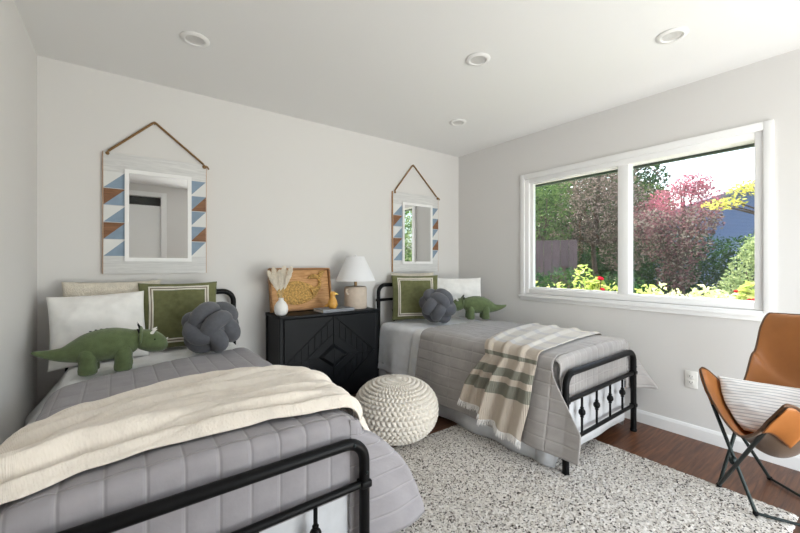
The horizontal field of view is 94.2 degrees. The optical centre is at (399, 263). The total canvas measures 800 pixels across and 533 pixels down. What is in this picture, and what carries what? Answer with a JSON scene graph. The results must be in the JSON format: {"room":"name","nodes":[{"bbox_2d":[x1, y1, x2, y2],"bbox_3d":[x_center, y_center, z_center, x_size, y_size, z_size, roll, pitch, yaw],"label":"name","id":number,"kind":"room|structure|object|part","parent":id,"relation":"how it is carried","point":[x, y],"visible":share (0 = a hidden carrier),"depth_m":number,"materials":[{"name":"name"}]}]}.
{"room":"children's bedroom","nodes":[
{"label":"children's bedroom","id":0,"kind":"room"},
{"bbox_2d":[0,0,36,444],"bbox_3d":[-1.012,-0.025,0.540,0.150,2.440,4.074,0,0,-37],"label":"wall","id":1,"kind":"structure","parent":0,"point":[18,56],"depth_m":1.79,"materials":[{"name":"white paint"}]},
{"bbox_2d":[37,55,458,404],"bbox_3d":[-0.787,-0.025,3.339,3.851,2.440,0.150,0,0,-37],"label":"wall","id":2,"kind":"structure","parent":0,"point":[283,190],"depth_m":2.89,"materials":[{"name":"white paint"}]},
{"bbox_2d":[102,122,208,273],"bbox_3d":[-1.659,-0.457,2.568,0.619,1.046,0.041,0,0,-37],"label":"wall mirror","id":3,"kind":"object","parent":2,"relation":"attached to","point":[154,210],"visible":1,"depth_m":2.53,"materials":[{"name":"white wood"}]},
{"bbox_2d":[392,165,439,271],"bbox_3d":[0.183,-0.482,3.937,0.638,1.128,0.041,0,0,-37],"label":"wall mirror","id":4,"kind":"object","parent":2,"relation":"attached to","point":[414,216],"visible":1,"depth_m":3.90,"materials":[{"name":"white wood"}]},
{"bbox_2d":[14,0,799,156],"bbox_3d":[0.473,-1.305,1.644,3.851,0.120,4.374,0,0,-37],"label":"ceiling","id":5,"kind":"structure","parent":0,"point":[398,71],"depth_m":2.17,"materials":[{"name":"white paint"}]},
{"bbox_2d":[180,31,209,47],"bbox_3d":[-1.136,-1.239,2.059,0.148,0.010,0.148,0,0,-37],"label":"recessed light","id":6,"kind":"object","parent":5,"relation":"in","point":[195,39],"visible":1,"depth_m":2.05,"materials":[{"name":"white"}]},
{"bbox_2d":[450,119,465,125],"bbox_3d":[0.509,-1.239,3.264,0.148,0.010,0.148,0,0,-37],"label":"recessed light","id":7,"kind":"object","parent":5,"relation":"in","point":[456,122],"visible":1,"depth_m":3.26,"materials":[{"name":"white"}]},
{"bbox_2d":[466,52,489,65],"bbox_3d":[0.474,-1.239,2.260,0.148,0.010,0.148,0,0,-37],"label":"recessed light","id":8,"kind":"object","parent":5,"relation":"in","point":[480,58],"visible":1,"depth_m":2.25,"materials":[{"name":"white"}]},
{"bbox_2d":[655,27,688,43],"bbox_3d":[1.480,-1.239,2.023,0.148,0.010,0.148,0,0,-37],"label":"recessed light","id":9,"kind":"object","parent":5,"relation":"in","point":[677,33],"visible":1,"depth_m":2.02,"materials":[{"name":"white"}]},
{"bbox_2d":[351,393,799,532],"bbox_3d":[0.473,1.255,1.644,3.851,0.120,4.374,0,0,-37],"label":"floor","id":10,"kind":"structure","parent":0,"point":[690,456],"depth_m":2.25,"materials":[{"name":"brown wood"}]},
{"bbox_2d":[57,289,371,532],"bbox_3d":[-1.063,0.691,1.783,0.973,1.009,1.914,0,0,-37],"label":"bed","id":11,"kind":"object","parent":10,"relation":"on","point":[130,517],"visible":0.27,"depth_m":1.11,"materials":[{"name":"black metal"}]},
{"bbox_3d":[-1.629,0.691,2.527,0.968,1.009,0.038,0,0,-37],"label":"headboard","id":12,"kind":"part","parent":11,"relation":"part of","materials":[{"name":"black metal"}]},
{"bbox_2d":[65,342,237,385],"bbox_3d":[-1.073,0.707,1.797,0.904,0.280,1.765,0,0,-37],"label":"mattress","id":13,"kind":"object","parent":11,"relation":"on","point":[75,378],"visible":0.1,"depth_m":1.85,"materials":[{"name":"white fabric"}]},
{"bbox_2d":[25,342,238,425],"bbox_3d":[-1.356,0.718,2.055,1.111,0.328,1.043,0,0,-37],"label":"sheet","id":14,"kind":"object","parent":13,"relation":"on","point":[173,353],"visible":0.21,"depth_m":2.09,"materials":[{"name":"white fabric"}]},
{"bbox_2d":[46,291,148,371],"bbox_3d":[-1.740,0.370,2.157,0.458,0.401,0.228,0,0,-43],"label":"pillow","id":15,"kind":"object","parent":14,"relation":"on","point":[70,318],"visible":0.62,"depth_m":2.09,"materials":[{"name":"white fabric"}]},
{"bbox_2d":[31,322,167,376],"bbox_3d":[-1.512,0.430,1.904,0.551,0.236,0.165,0,0,-34],"label":"dinosaur","id":16,"kind":"object","parent":14,"relation":"on","point":[87,350],"visible":1,"depth_m":1.86,"materials":[{"name":"green fabric"}]},
{"bbox_3d":[-1.540,0.475,1.833,0.078,0.145,0.077,0,0,-34],"label":"leg","id":17,"kind":"part","parent":16,"relation":"part of","materials":[{"name":"green fabric"}]},
{"bbox_3d":[-1.423,0.475,1.910,0.078,0.145,0.077,0,0,-34],"label":"leg","id":18,"kind":"part","parent":16,"relation":"part of","materials":[{"name":"green fabric"}]},
{"bbox_2d":[61,280,160,296],"bbox_3d":[-1.790,0.328,2.330,0.505,0.443,0.168,0,0,-32],"label":"pillow","id":19,"kind":"object","parent":14,"relation":"on","point":[69,289],"visible":0.18,"depth_m":2.28,"materials":[{"name":"beige fabric"}]},
{"bbox_2d":[138,281,216,347],"bbox_3d":[-1.465,0.338,2.472,0.464,0.425,0.198,0,0,-31],"label":"pillow","id":20,"kind":"object","parent":14,"relation":"on","point":[165,305],"visible":0.58,"depth_m":2.40,"materials":[{"name":"green fabric"}]},
{"bbox_2d":[181,301,240,353],"bbox_3d":[-1.163,0.389,2.293,0.324,0.317,0.318,0,0,-30],"label":"pillow","id":21,"kind":"object","parent":14,"relation":"on","point":[210,327],"visible":1,"depth_m":2.19,"materials":[{"name":"grey fabric"}]},
{"bbox_2d":[0,347,424,532],"bbox_3d":[-0.834,0.841,1.712,1.328,0.619,1.434,0,0,-37],"label":"quilt","id":22,"kind":"object","parent":13,"relation":"on","point":[396,502],"visible":0.49,"depth_m":1.15,"materials":[{"name":"grey fabric"}]},
{"bbox_2d":[0,365,369,504],"bbox_3d":[-0.736,0.625,1.352,1.215,0.348,0.653,0,0,-37],"label":"throw blanket","id":23,"kind":"object","parent":22,"relation":"on","point":[41,454],"visible":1,"depth_m":1.19,"materials":[{"name":"beige fabric"}]},
{"bbox_3d":[-0.497,0.899,1.039,0.968,0.591,0.038,0,0,-37],"label":"footboard","id":24,"kind":"part","parent":11,"relation":"part of","materials":[{"name":"black metal"}]},
{"bbox_2d":[260,495,348,532],"bbox_3d":[-1.067,0.978,1.787,1.006,0.395,1.799,0,0,-37],"label":"bed skirt","id":25,"kind":"object","parent":11,"relation":"on","point":[333,517],"visible":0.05,"depth_m":1.28,"materials":[{"name":"grey fabric"}]},
{"bbox_2d":[265,307,378,394],"bbox_3d":[-0.630,0.792,3.099,0.858,0.805,0.365,0,0,-37],"label":"cabinet","id":26,"kind":"object","parent":10,"relation":"on","point":[343,346],"visible":0.7,"depth_m":2.96,"materials":[{"name":"black paint"}]},
{"bbox_3d":[-1.059,0.803,2.983,0.028,0.783,0.034,0,0,-37],"label":"leg","id":27,"kind":"part","parent":26,"relation":"part of","materials":[{"name":"black paint"}]},
{"bbox_2d":[274,298,287,315],"bbox_3d":[-0.901,0.324,2.819,0.104,0.131,0.104,0,0,-37],"label":"bud vase","id":28,"kind":"object","parent":26,"relation":"on","point":[281,307],"visible":1,"depth_m":2.79,"materials":[{"name":"white ceramic"}]},
{"bbox_2d":[267,270,279,296],"bbox_3d":[-0.936,0.165,2.771,0.115,0.237,0.051,0,0,-37],"label":"plume","id":29,"kind":"object","parent":28,"relation":"in","point":[270,275],"visible":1,"depth_m":2.76,"materials":[{"name":"beige plant"}]},
{"bbox_2d":[271,267,280,297],"bbox_3d":[-0.934,0.153,2.805,0.072,0.261,0.050,0,0,-37],"label":"plume","id":30,"kind":"object","parent":28,"relation":"in","point":[273,270],"visible":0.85,"depth_m":2.79,"materials":[{"name":"beige plant"}]},
{"bbox_2d":[277,269,282,291],"bbox_3d":[-0.905,0.162,2.804,0.049,0.241,0.051,0,0,-37],"label":"plume","id":31,"kind":"object","parent":28,"relation":"in","point":[279,274],"visible":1,"depth_m":2.80,"materials":[{"name":"beige plant"}]},
{"bbox_2d":[281,266,286,297],"bbox_3d":[-0.891,0.148,2.842,0.053,0.271,0.050,0,0,-37],"label":"plume","id":32,"kind":"object","parent":28,"relation":"in","point":[283,269],"visible":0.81,"depth_m":2.83,"materials":[{"name":"beige plant"}]},
{"bbox_2d":[282,266,292,295],"bbox_3d":[-0.861,0.150,2.838,0.090,0.266,0.050,0,0,-37],"label":"plume","id":33,"kind":"object","parent":28,"relation":"in","point":[289,273],"visible":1,"depth_m":2.83,"materials":[{"name":"beige plant"}]},
{"bbox_3d":[-0.877,0.803,2.739,0.028,0.783,0.034,0,0,-37],"label":"leg","id":34,"kind":"part","parent":26,"relation":"part of","materials":[{"name":"black paint"}]},
{"bbox_2d":[268,268,331,312],"bbox_3d":[-0.823,0.213,3.103,0.526,0.355,0.104,0,0,-35],"label":"wooden tray","id":35,"kind":"object","parent":26,"relation":"on","point":[307,288],"visible":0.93,"depth_m":3.12,"materials":[{"name":"brown wood"}]},
{"bbox_3d":[-0.692,0.738,2.849,0.396,0.644,0.038,0,0,-37],"label":"door","id":36,"kind":"part","parent":26,"relation":"part of","materials":[{"name":"black paint"}]},
{"bbox_2d":[313,306,353,312],"bbox_3d":[-0.547,0.378,3.082,0.290,0.024,0.170,0,0,-40],"label":"book","id":37,"kind":"object","parent":26,"relation":"on","point":[338,308],"visible":0.93,"depth_m":3.04,"materials":[{"name":"grey paper"}]},
{"bbox_2d":[324,291,337,308],"bbox_3d":[-0.559,0.295,3.051,0.097,0.141,0.082,0,0,28],"label":"bird figurine","id":38,"kind":"object","parent":37,"relation":"on","point":[332,303],"visible":1,"depth_m":3.02,"materials":[{"name":"yellow ceramic"}]},
{"bbox_3d":[-0.372,0.738,3.086,0.396,0.644,0.038,0,0,-37],"label":"door","id":39,"kind":"part","parent":26,"relation":"part of","materials":[{"name":"black paint"}]},
{"bbox_2d":[336,255,374,308],"bbox_3d":[-0.391,0.154,3.275,0.348,0.470,0.348,0,0,33],"label":"table lamp","id":40,"kind":"object","parent":26,"relation":"on","point":[355,269],"visible":0.97,"depth_m":3.18,"materials":[{"name":"white fabric"}]},
{"bbox_3d":[-0.391,0.043,3.275,0.348,0.213,0.348,0,0,33],"label":"lamp shade","id":41,"kind":"part","parent":40,"relation":"part of","materials":[{"name":"white fabric"}]},
{"bbox_3d":[-0.214,0.803,3.231,0.028,0.783,0.034,0,0,-37],"label":"leg","id":42,"kind":"part","parent":26,"relation":"part of","materials":[{"name":"black paint"}]},
{"bbox_2d":[355,374,438,445],"bbox_3d":[-0.029,0.983,2.539,0.583,0.410,0.583,0,0,-37],"label":"knitted pouf","id":43,"kind":"object","parent":10,"relation":"on","point":[401,409],"visible":0.91,"depth_m":2.33,"materials":[{"name":"beige fabric"}]},
{"bbox_2d":[376,283,637,474],"bbox_3d":[0.732,0.691,3.116,0.973,1.009,1.914,0,0,-38],"label":"bed","id":44,"kind":"object","parent":10,"relation":"on","point":[633,372],"visible":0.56,"depth_m":2.42,"materials":[{"name":"black metal"}]},
{"bbox_3d":[0.162,0.691,3.858,0.968,1.009,0.038,0,0,-38],"label":"headboard","id":45,"kind":"part","parent":44,"relation":"part of","materials":[{"name":"black metal"}]},
{"bbox_2d":[391,318,559,389],"bbox_3d":[0.721,0.707,3.131,0.904,0.280,1.765,0,0,-38],"label":"mattress","id":46,"kind":"object","parent":44,"relation":"on","point":[556,368],"visible":0.09,"depth_m":2.18,"materials":[{"name":"white fabric"}]},
{"bbox_2d":[378,316,478,374],"bbox_3d":[0.426,0.772,3.509,1.014,0.441,0.817,0,0,-38],"label":"coverlet","id":47,"kind":"object","parent":46,"relation":"on","point":[395,341],"visible":0.52,"depth_m":3.37,"materials":[{"name":"grey fabric"}]},
{"bbox_2d":[391,272,432,275],"bbox_3d":[0.150,0.317,3.793,0.522,0.456,0.152,0,0,-33],"label":"pillow","id":48,"kind":"object","parent":47,"relation":"on","point":[431,273],"visible":0.17,"depth_m":3.79,"materials":[{"name":"beige fabric"}]},
{"bbox_2d":[391,275,437,319],"bbox_3d":[0.148,0.326,3.608,0.461,0.429,0.187,0,0,-5],"label":"pillow","id":49,"kind":"object","parent":47,"relation":"on","point":[407,290],"visible":0.79,"depth_m":3.55,"materials":[{"name":"green fabric"}]},
{"bbox_2d":[419,288,456,322],"bbox_3d":[0.342,0.379,3.382,0.327,0.312,0.327,0,0,-17],"label":"pillow","id":50,"kind":"object","parent":47,"relation":"on","point":[437,305],"visible":1,"depth_m":3.27,"materials":[{"name":"grey fabric"}]},
{"bbox_2d":[407,321,473,376],"bbox_3d":[0.592,0.764,3.291,1.046,0.441,0.320,0,0,-30],"label":"sheet","id":51,"kind":"object","parent":47,"relation":"on","point":[416,335],"visible":0.2,"depth_m":3.14,"materials":[{"name":"grey fabric"}]},
{"bbox_2d":[453,295,506,319],"bbox_3d":[0.750,0.409,3.578,0.551,0.236,0.165,0,0,0],"label":"dinosaur","id":52,"kind":"object","parent":51,"relation":"on","point":[472,305],"visible":0.86,"depth_m":3.52,"materials":[{"name":"green fabric"}]},
{"bbox_3d":[0.673,0.455,3.534,0.078,0.145,0.077,0,0,0],"label":"leg","id":53,"kind":"part","parent":52,"relation":"part of","materials":[{"name":"green fabric"}]},
{"bbox_3d":[0.813,0.455,3.533,0.078,0.145,0.077,0,0,0],"label":"leg","id":54,"kind":"part","parent":52,"relation":"part of","materials":[{"name":"green fabric"}]},
{"bbox_2d":[437,278,480,315],"bbox_3d":[0.595,0.343,3.833,0.524,0.394,0.192,0,0,-7],"label":"pillow","id":55,"kind":"object","parent":47,"relation":"on","point":[468,287],"visible":0.44,"depth_m":3.80,"materials":[{"name":"white fabric"}]},
{"bbox_2d":[415,320,657,465],"bbox_3d":[0.965,0.791,2.862,1.282,0.541,1.428,0,0,-38],"label":"quilt","id":56,"kind":"object","parent":46,"relation":"on","point":[447,354],"visible":0.55,"depth_m":2.50,"materials":[{"name":"grey fabric"}]},
{"bbox_2d":[457,323,601,449],"bbox_3d":[0.982,0.795,2.736,1.179,0.599,0.592,0,0,-42],"label":"throw blanket","id":57,"kind":"object","parent":56,"relation":"on","point":[499,386],"visible":0.98,"depth_m":2.38,"materials":[{"name":"white fabric"}]},
{"bbox_2d":[379,362,623,466],"bbox_3d":[0.727,0.978,3.121,1.006,0.395,1.799,0,0,-38],"label":"bed skirt","id":58,"kind":"object","parent":44,"relation":"on","point":[465,421],"visible":0.24,"depth_m":2.44,"materials":[{"name":"grey fabric"}]},
{"bbox_3d":[1.301,0.899,2.375,0.968,0.591,0.038,0,0,-38],"label":"footboard","id":59,"kind":"part","parent":44,"relation":"part of","materials":[{"name":"black metal"}]},
{"bbox_2d":[393,424,798,532],"bbox_3d":[0.390,1.183,1.685,2.482,0.022,1.678,0,0,-37],"label":"area rug","id":60,"kind":"object","parent":10,"relation":"on","point":[466,481],"visible":0.63,"depth_m":1.88,"materials":[{"name":"carpet"}]},
{"bbox_2d":[699,312,799,526],"bbox_3d":[1.760,0.725,1.740,0.679,0.941,0.550,0,0,-9],"label":"chair","id":61,"kind":"object","parent":10,"relation":"on","point":[775,357],"visible":0.8,"depth_m":1.85,"materials":[{"name":"brown leather"}]},
{"bbox_3d":[1.829,0.745,1.977,0.315,0.846,0.017,0,0,-7],"label":"frame rod","id":62,"kind":"part","parent":61,"relation":"part of","materials":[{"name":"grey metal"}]},
{"bbox_3d":[1.615,0.878,1.832,0.054,0.579,0.226,0,0,-37],"label":"frame rod","id":63,"kind":"part","parent":61,"relation":"part of","materials":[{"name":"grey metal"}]},
{"bbox_3d":[1.579,0.878,1.705,0.478,0.584,0.301,0,0,-37],"label":"frame rod","id":64,"kind":"part","parent":61,"relation":"part of","materials":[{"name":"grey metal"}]},
{"bbox_3d":[1.759,0.565,1.722,0.660,0.613,0.497,0,0,-9],"label":"sling seat","id":65,"kind":"part","parent":61,"relation":"part of","materials":[{"name":"orange leather"}]},
{"bbox_3d":[1.812,0.888,1.997,0.482,0.600,0.017,0,0,-14],"label":"frame rod","id":66,"kind":"part","parent":61,"relation":"part of","materials":[{"name":"grey metal"}]},
{"bbox_2d":[718,376,799,431],"bbox_3d":[1.758,0.693,1.772,0.372,0.226,0.187,0,0,40],"label":"striped pillow","id":67,"kind":"object","parent":61,"relation":"on","point":[751,403],"visible":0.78,"depth_m":1.76,"materials":[{"name":"white fabric"}]},
{"bbox_3d":[1.849,1.174,1.637,0.423,0.032,0.014,0,0,28],"label":"floor rod","id":68,"kind":"part","parent":61,"relation":"part of","materials":[{"name":"grey metal"}]},
{"bbox_3d":[2.038,1.183,1.795,0.014,0.014,0.515,0,0,1],"label":"floor rod","id":69,"kind":"part","parent":61,"relation":"part of","materials":[{"name":"grey metal"}]},
{"bbox_2d":[459,48,799,454],"bbox_3d":[1.958,-0.025,2.748,0.150,2.440,4.074,0,0,-37],"label":"wall","id":70,"kind":"structure","parent":0,"point":[666,345],"depth_m":2.71,"materials":[{"name":"white paint"}]},
{"bbox_2d":[535,143,754,187],"bbox_3d":[1.937,-0.936,3.308,0.464,0.138,4.200,0,0,-37],"label":"roof eave","id":71,"kind":"object","parent":70,"relation":"attached to","point":[752,144],"depth_m":3.19,"materials":[{"name":"grey"}]},
{"bbox_2d":[518,120,773,320],"bbox_3d":[1.750,-0.257,2.967,0.142,1.217,1.796,0,0,-37],"label":"window","id":72,"kind":"structure","parent":70,"relation":"in","point":[761,134],"depth_m":2.77,"materials":[{"name":"white paint"}]},
{"bbox_3d":[1.521,-0.271,3.275,0.033,1.028,0.843,0,0,-37],"label":"sash","id":73,"kind":"part","parent":72,"relation":"part of","materials":[{"name":"white plastic"}]},
{"bbox_3d":[1.706,0.327,2.934,0.032,0.050,1.796,0,0,-37],"label":"sill","id":74,"kind":"part","parent":72,"relation":"part of","materials":[{"name":"white paint"}]},
{"bbox_2d":[685,370,697,388],"bbox_3d":[2.002,0.795,2.556,0.009,0.116,0.072,0,0,-37],"label":"electrical outlet","id":75,"kind":"object","parent":70,"relation":"attached to","point":[691,377],"visible":1,"depth_m":2.55,"materials":[{"name":"white plastic"}]},
{"bbox_2d":[624,405,799,470],"bbox_3d":[1.894,1.149,2.697,0.014,0.091,4.049,0,0,-37],"label":"baseboard","id":76,"kind":"structure","parent":70,"relation":"attached to","point":[699,433],"depth_m":2.50,"materials":[{"name":"white paint"}]},
{"bbox_3d":[14.407,1.395,16.939,36.664,0.200,70.000,0,0,-37],"label":"ground","id":77,"kind":"structure","parent":0,"visible":0},
{"bbox_2d":[535,240,576,288],"bbox_3d":[2.763,0.380,7.821,1.750,1.730,0.062,0,0,18],"label":"fence","id":78,"kind":"object","parent":77,"relation":"on","point":[551,256],"visible":0.2,"depth_m":7.64,"materials":[{"name":"grey wood"}]},
{"bbox_2d":[535,182,576,253],"bbox_3d":[3.406,-0.469,9.013,1.637,3.527,1.604,0,0,-37],"label":"tree","id":79,"kind":"object","parent":77,"relation":"on","point":[551,201],"visible":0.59,"depth_m":8.73,"materials":[{"name":"green plant"}]},
{"bbox_2d":[547,282,565,288],"bbox_3d":[2.021,0.789,4.769,0.732,1.103,0.710,0,0,-37],"label":"flowering shrub","id":80,"kind":"object","parent":77,"relation":"on","point":[558,285],"visible":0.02,"depth_m":4.89,"materials":[{"name":"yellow plant"}]},
{"bbox_2d":[535,183,582,273],"bbox_3d":[5.106,-1.366,13.990,3.386,5.322,3.371,0,0,-37],"label":"evergreen","id":81,"kind":"object","parent":77,"relation":"on","point":[561,183],"visible":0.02,"depth_m":13.25,"materials":[{"name":"green plant"}]},
{"bbox_2d":[572,264,592,289],"bbox_3d":[2.221,0.651,4.512,0.345,1.290,0.311,0,0,-17],"label":"flowering shrub","id":82,"kind":"object","parent":77,"relation":"on","point":[579,266],"visible":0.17,"depth_m":4.47,"materials":[{"name":"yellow plant"}]},
{"bbox_2d":[535,267,649,293],"bbox_3d":[2.717,0.634,6.241,2.861,1.351,1.370,0,0,10],"label":"shrub","id":83,"kind":"object","parent":77,"relation":"on","point":[569,274],"visible":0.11,"depth_m":6.12,"materials":[{"name":"green plant"}]},
{"bbox_2d":[543,170,644,277],"bbox_3d":[7.131,-1.437,14.930,3.935,5.464,4.126,0,0,-37],"label":"evergreen","id":84,"kind":"object","parent":77,"relation":"on","point":[635,182],"visible":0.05,"depth_m":14.00,"materials":[{"name":"green plant"}]},
{"bbox_2d":[585,276,608,290],"bbox_3d":[2.306,0.721,4.349,0.267,1.149,0.275,0,0,33],"label":"rose bush","id":85,"kind":"object","parent":77,"relation":"on","point":[598,281],"visible":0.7,"depth_m":4.34,"materials":[{"name":"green plant"}]},
{"bbox_2d":[535,169,658,287],"bbox_3d":[4.962,-0.710,9.486,2.832,4.024,2.382,0,0,-34],"label":"tree","id":86,"kind":"object","parent":77,"relation":"on","point":[593,232],"visible":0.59,"depth_m":9.22,"materials":[{"name":"brown plant"}]},
{"bbox_2d":[602,282,617,290],"bbox_3d":[2.586,0.774,4.489,0.727,1.101,0.726,0,0,-37],"label":"flowering shrub","id":87,"kind":"object","parent":77,"relation":"on","point":[615,286],"visible":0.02,"depth_m":4.60,"materials":[{"name":"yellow plant"}]},
{"bbox_2d":[586,165,674,283],"bbox_3d":[9.539,-1.571,16.002,4.047,5.731,4.065,0,0,-37],"label":"evergreen","id":88,"kind":"object","parent":77,"relation":"on","point":[654,178],"visible":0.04,"depth_m":15.16,"materials":[{"name":"green plant"}]},
{"bbox_2d":[607,183,674,283],"bbox_3d":[8.742,-0.818,13.529,2.213,4.226,2.108,0,0,-37],"label":"tree","id":89,"kind":"object","parent":77,"relation":"on","point":[657,186],"visible":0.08,"depth_m":13.10,"materials":[{"name":"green plant"}]},
{"bbox_2d":[535,229,754,296],"bbox_3d":[8.574,0.304,9.877,10.636,2.590,1.268,0,0,27],"label":"hedge","id":90,"kind":"object","parent":77,"relation":"on","point":[724,263],"visible":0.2,"depth_m":10.16,"materials":[{"name":"green plant"}]},
{"bbox_3d":[8.544,0.376,9.874,9.784,1.876,0.782,0,0,26],"label":"stem","id":91,"kind":"part","parent":90,"relation":"part of","materials":[{"name":"green plant"}]},
{"bbox_2d":[634,284,660,294],"bbox_3d":[2.837,0.786,4.348,0.710,1.118,0.744,0,0,-37],"label":"flowering shrub","id":92,"kind":"object","parent":77,"relation":"on","point":[652,286],"visible":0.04,"depth_m":4.17,"materials":[{"name":"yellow plant"}]},
{"bbox_2d":[651,282,681,295],"bbox_3d":[3.064,0.782,4.197,0.732,1.142,0.725,0,0,-37],"label":"flowering shrub","id":93,"kind":"object","parent":77,"relation":"on","point":[673,292],"visible":0.03,"depth_m":4.29,"materials":[{"name":"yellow plant"}]},
{"bbox_2d":[633,204,724,293],"bbox_3d":[5.470,0.058,7.408,1.531,2.482,1.436,0,0,-37],"label":"tree","id":94,"kind":"object","parent":77,"relation":"on","point":[675,259],"visible":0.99,"depth_m":7.27,"materials":[{"name":"purple plant"}]},
{"bbox_2d":[633,172,725,295],"bbox_3d":[6.698,-0.444,9.042,1.763,3.484,1.768,0,0,-37],"label":"tree","id":95,"kind":"object","parent":77,"relation":"on","point":[698,185],"visible":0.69,"depth_m":8.86,"materials":[{"name":"pink plant"}]},
{"bbox_3d":[6.698,-1.518,9.042,1.761,1.336,1.767,0,0,-37],"label":"crown","id":96,"kind":"part","parent":95,"relation":"part of","materials":[{"name":"pink plant"}]},
{"bbox_2d":[633,182,754,294],"bbox_3d":[14.726,-1.835,16.013,9.000,6.260,5.600,0,0,15],"label":"house","id":97,"kind":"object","parent":77,"relation":"on","point":[737,223],"visible":0.02,"depth_m":14.01,"materials":[{"name":"blue"}]},
{"bbox_2d":[680,284,720,298],"bbox_3d":[3.247,0.768,4.060,0.728,1.109,0.746,0,0,-37],"label":"flowering shrub","id":98,"kind":"object","parent":77,"relation":"on","point":[697,293],"visible":0.05,"depth_m":3.92,"materials":[{"name":"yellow plant"}]},
{"bbox_2d":[694,286,747,299],"bbox_3d":[3.439,0.797,3.920,0.732,1.086,0.708,0,0,-37],"label":"flowering shrub","id":99,"kind":"object","parent":77,"relation":"on","point":[724,296],"visible":0.05,"depth_m":3.93,"materials":[{"name":"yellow plant"}]},
{"bbox_2d":[701,180,754,214],"bbox_3d":[6.640,-0.314,6.307,2.388,3.220,1.076,0,0,5],"label":"tree","id":100,"kind":"object","parent":77,"relation":"on","point":[751,188],"visible":0.37,"depth_m":6.54,"materials":[{"name":"yellow plant"}]},
{"bbox_2d":[712,234,754,297],"bbox_3d":[5.691,0.395,6.034,0.981,1.822,1.038,0,0,-37],"label":"shrub","id":101,"kind":"object","parent":77,"relation":"on","point":[738,280],"visible":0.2,"depth_m":6.05,"materials":[{"name":"green plant"}]},
{"bbox_2d":[733,289,754,299],"bbox_3d":[3.602,0.774,3.780,0.723,1.113,0.718,0,0,-37],"label":"flowering shrub","id":102,"kind":"object","parent":77,"relation":"on","point":[751,296],"visible":0.02,"depth_m":3.68,"materials":[{"name":"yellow plant"}]},
{"bbox_2d":[734,280,754,300],"bbox_3d":[3.482,0.728,3.746,0.231,1.135,0.222,0,0,-37],"label":"rose bush","id":103,"kind":"object","parent":77,"relation":"on","point":[743,290],"visible":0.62,"depth_m":3.73,"materials":[{"name":"green plant"}]}
]}

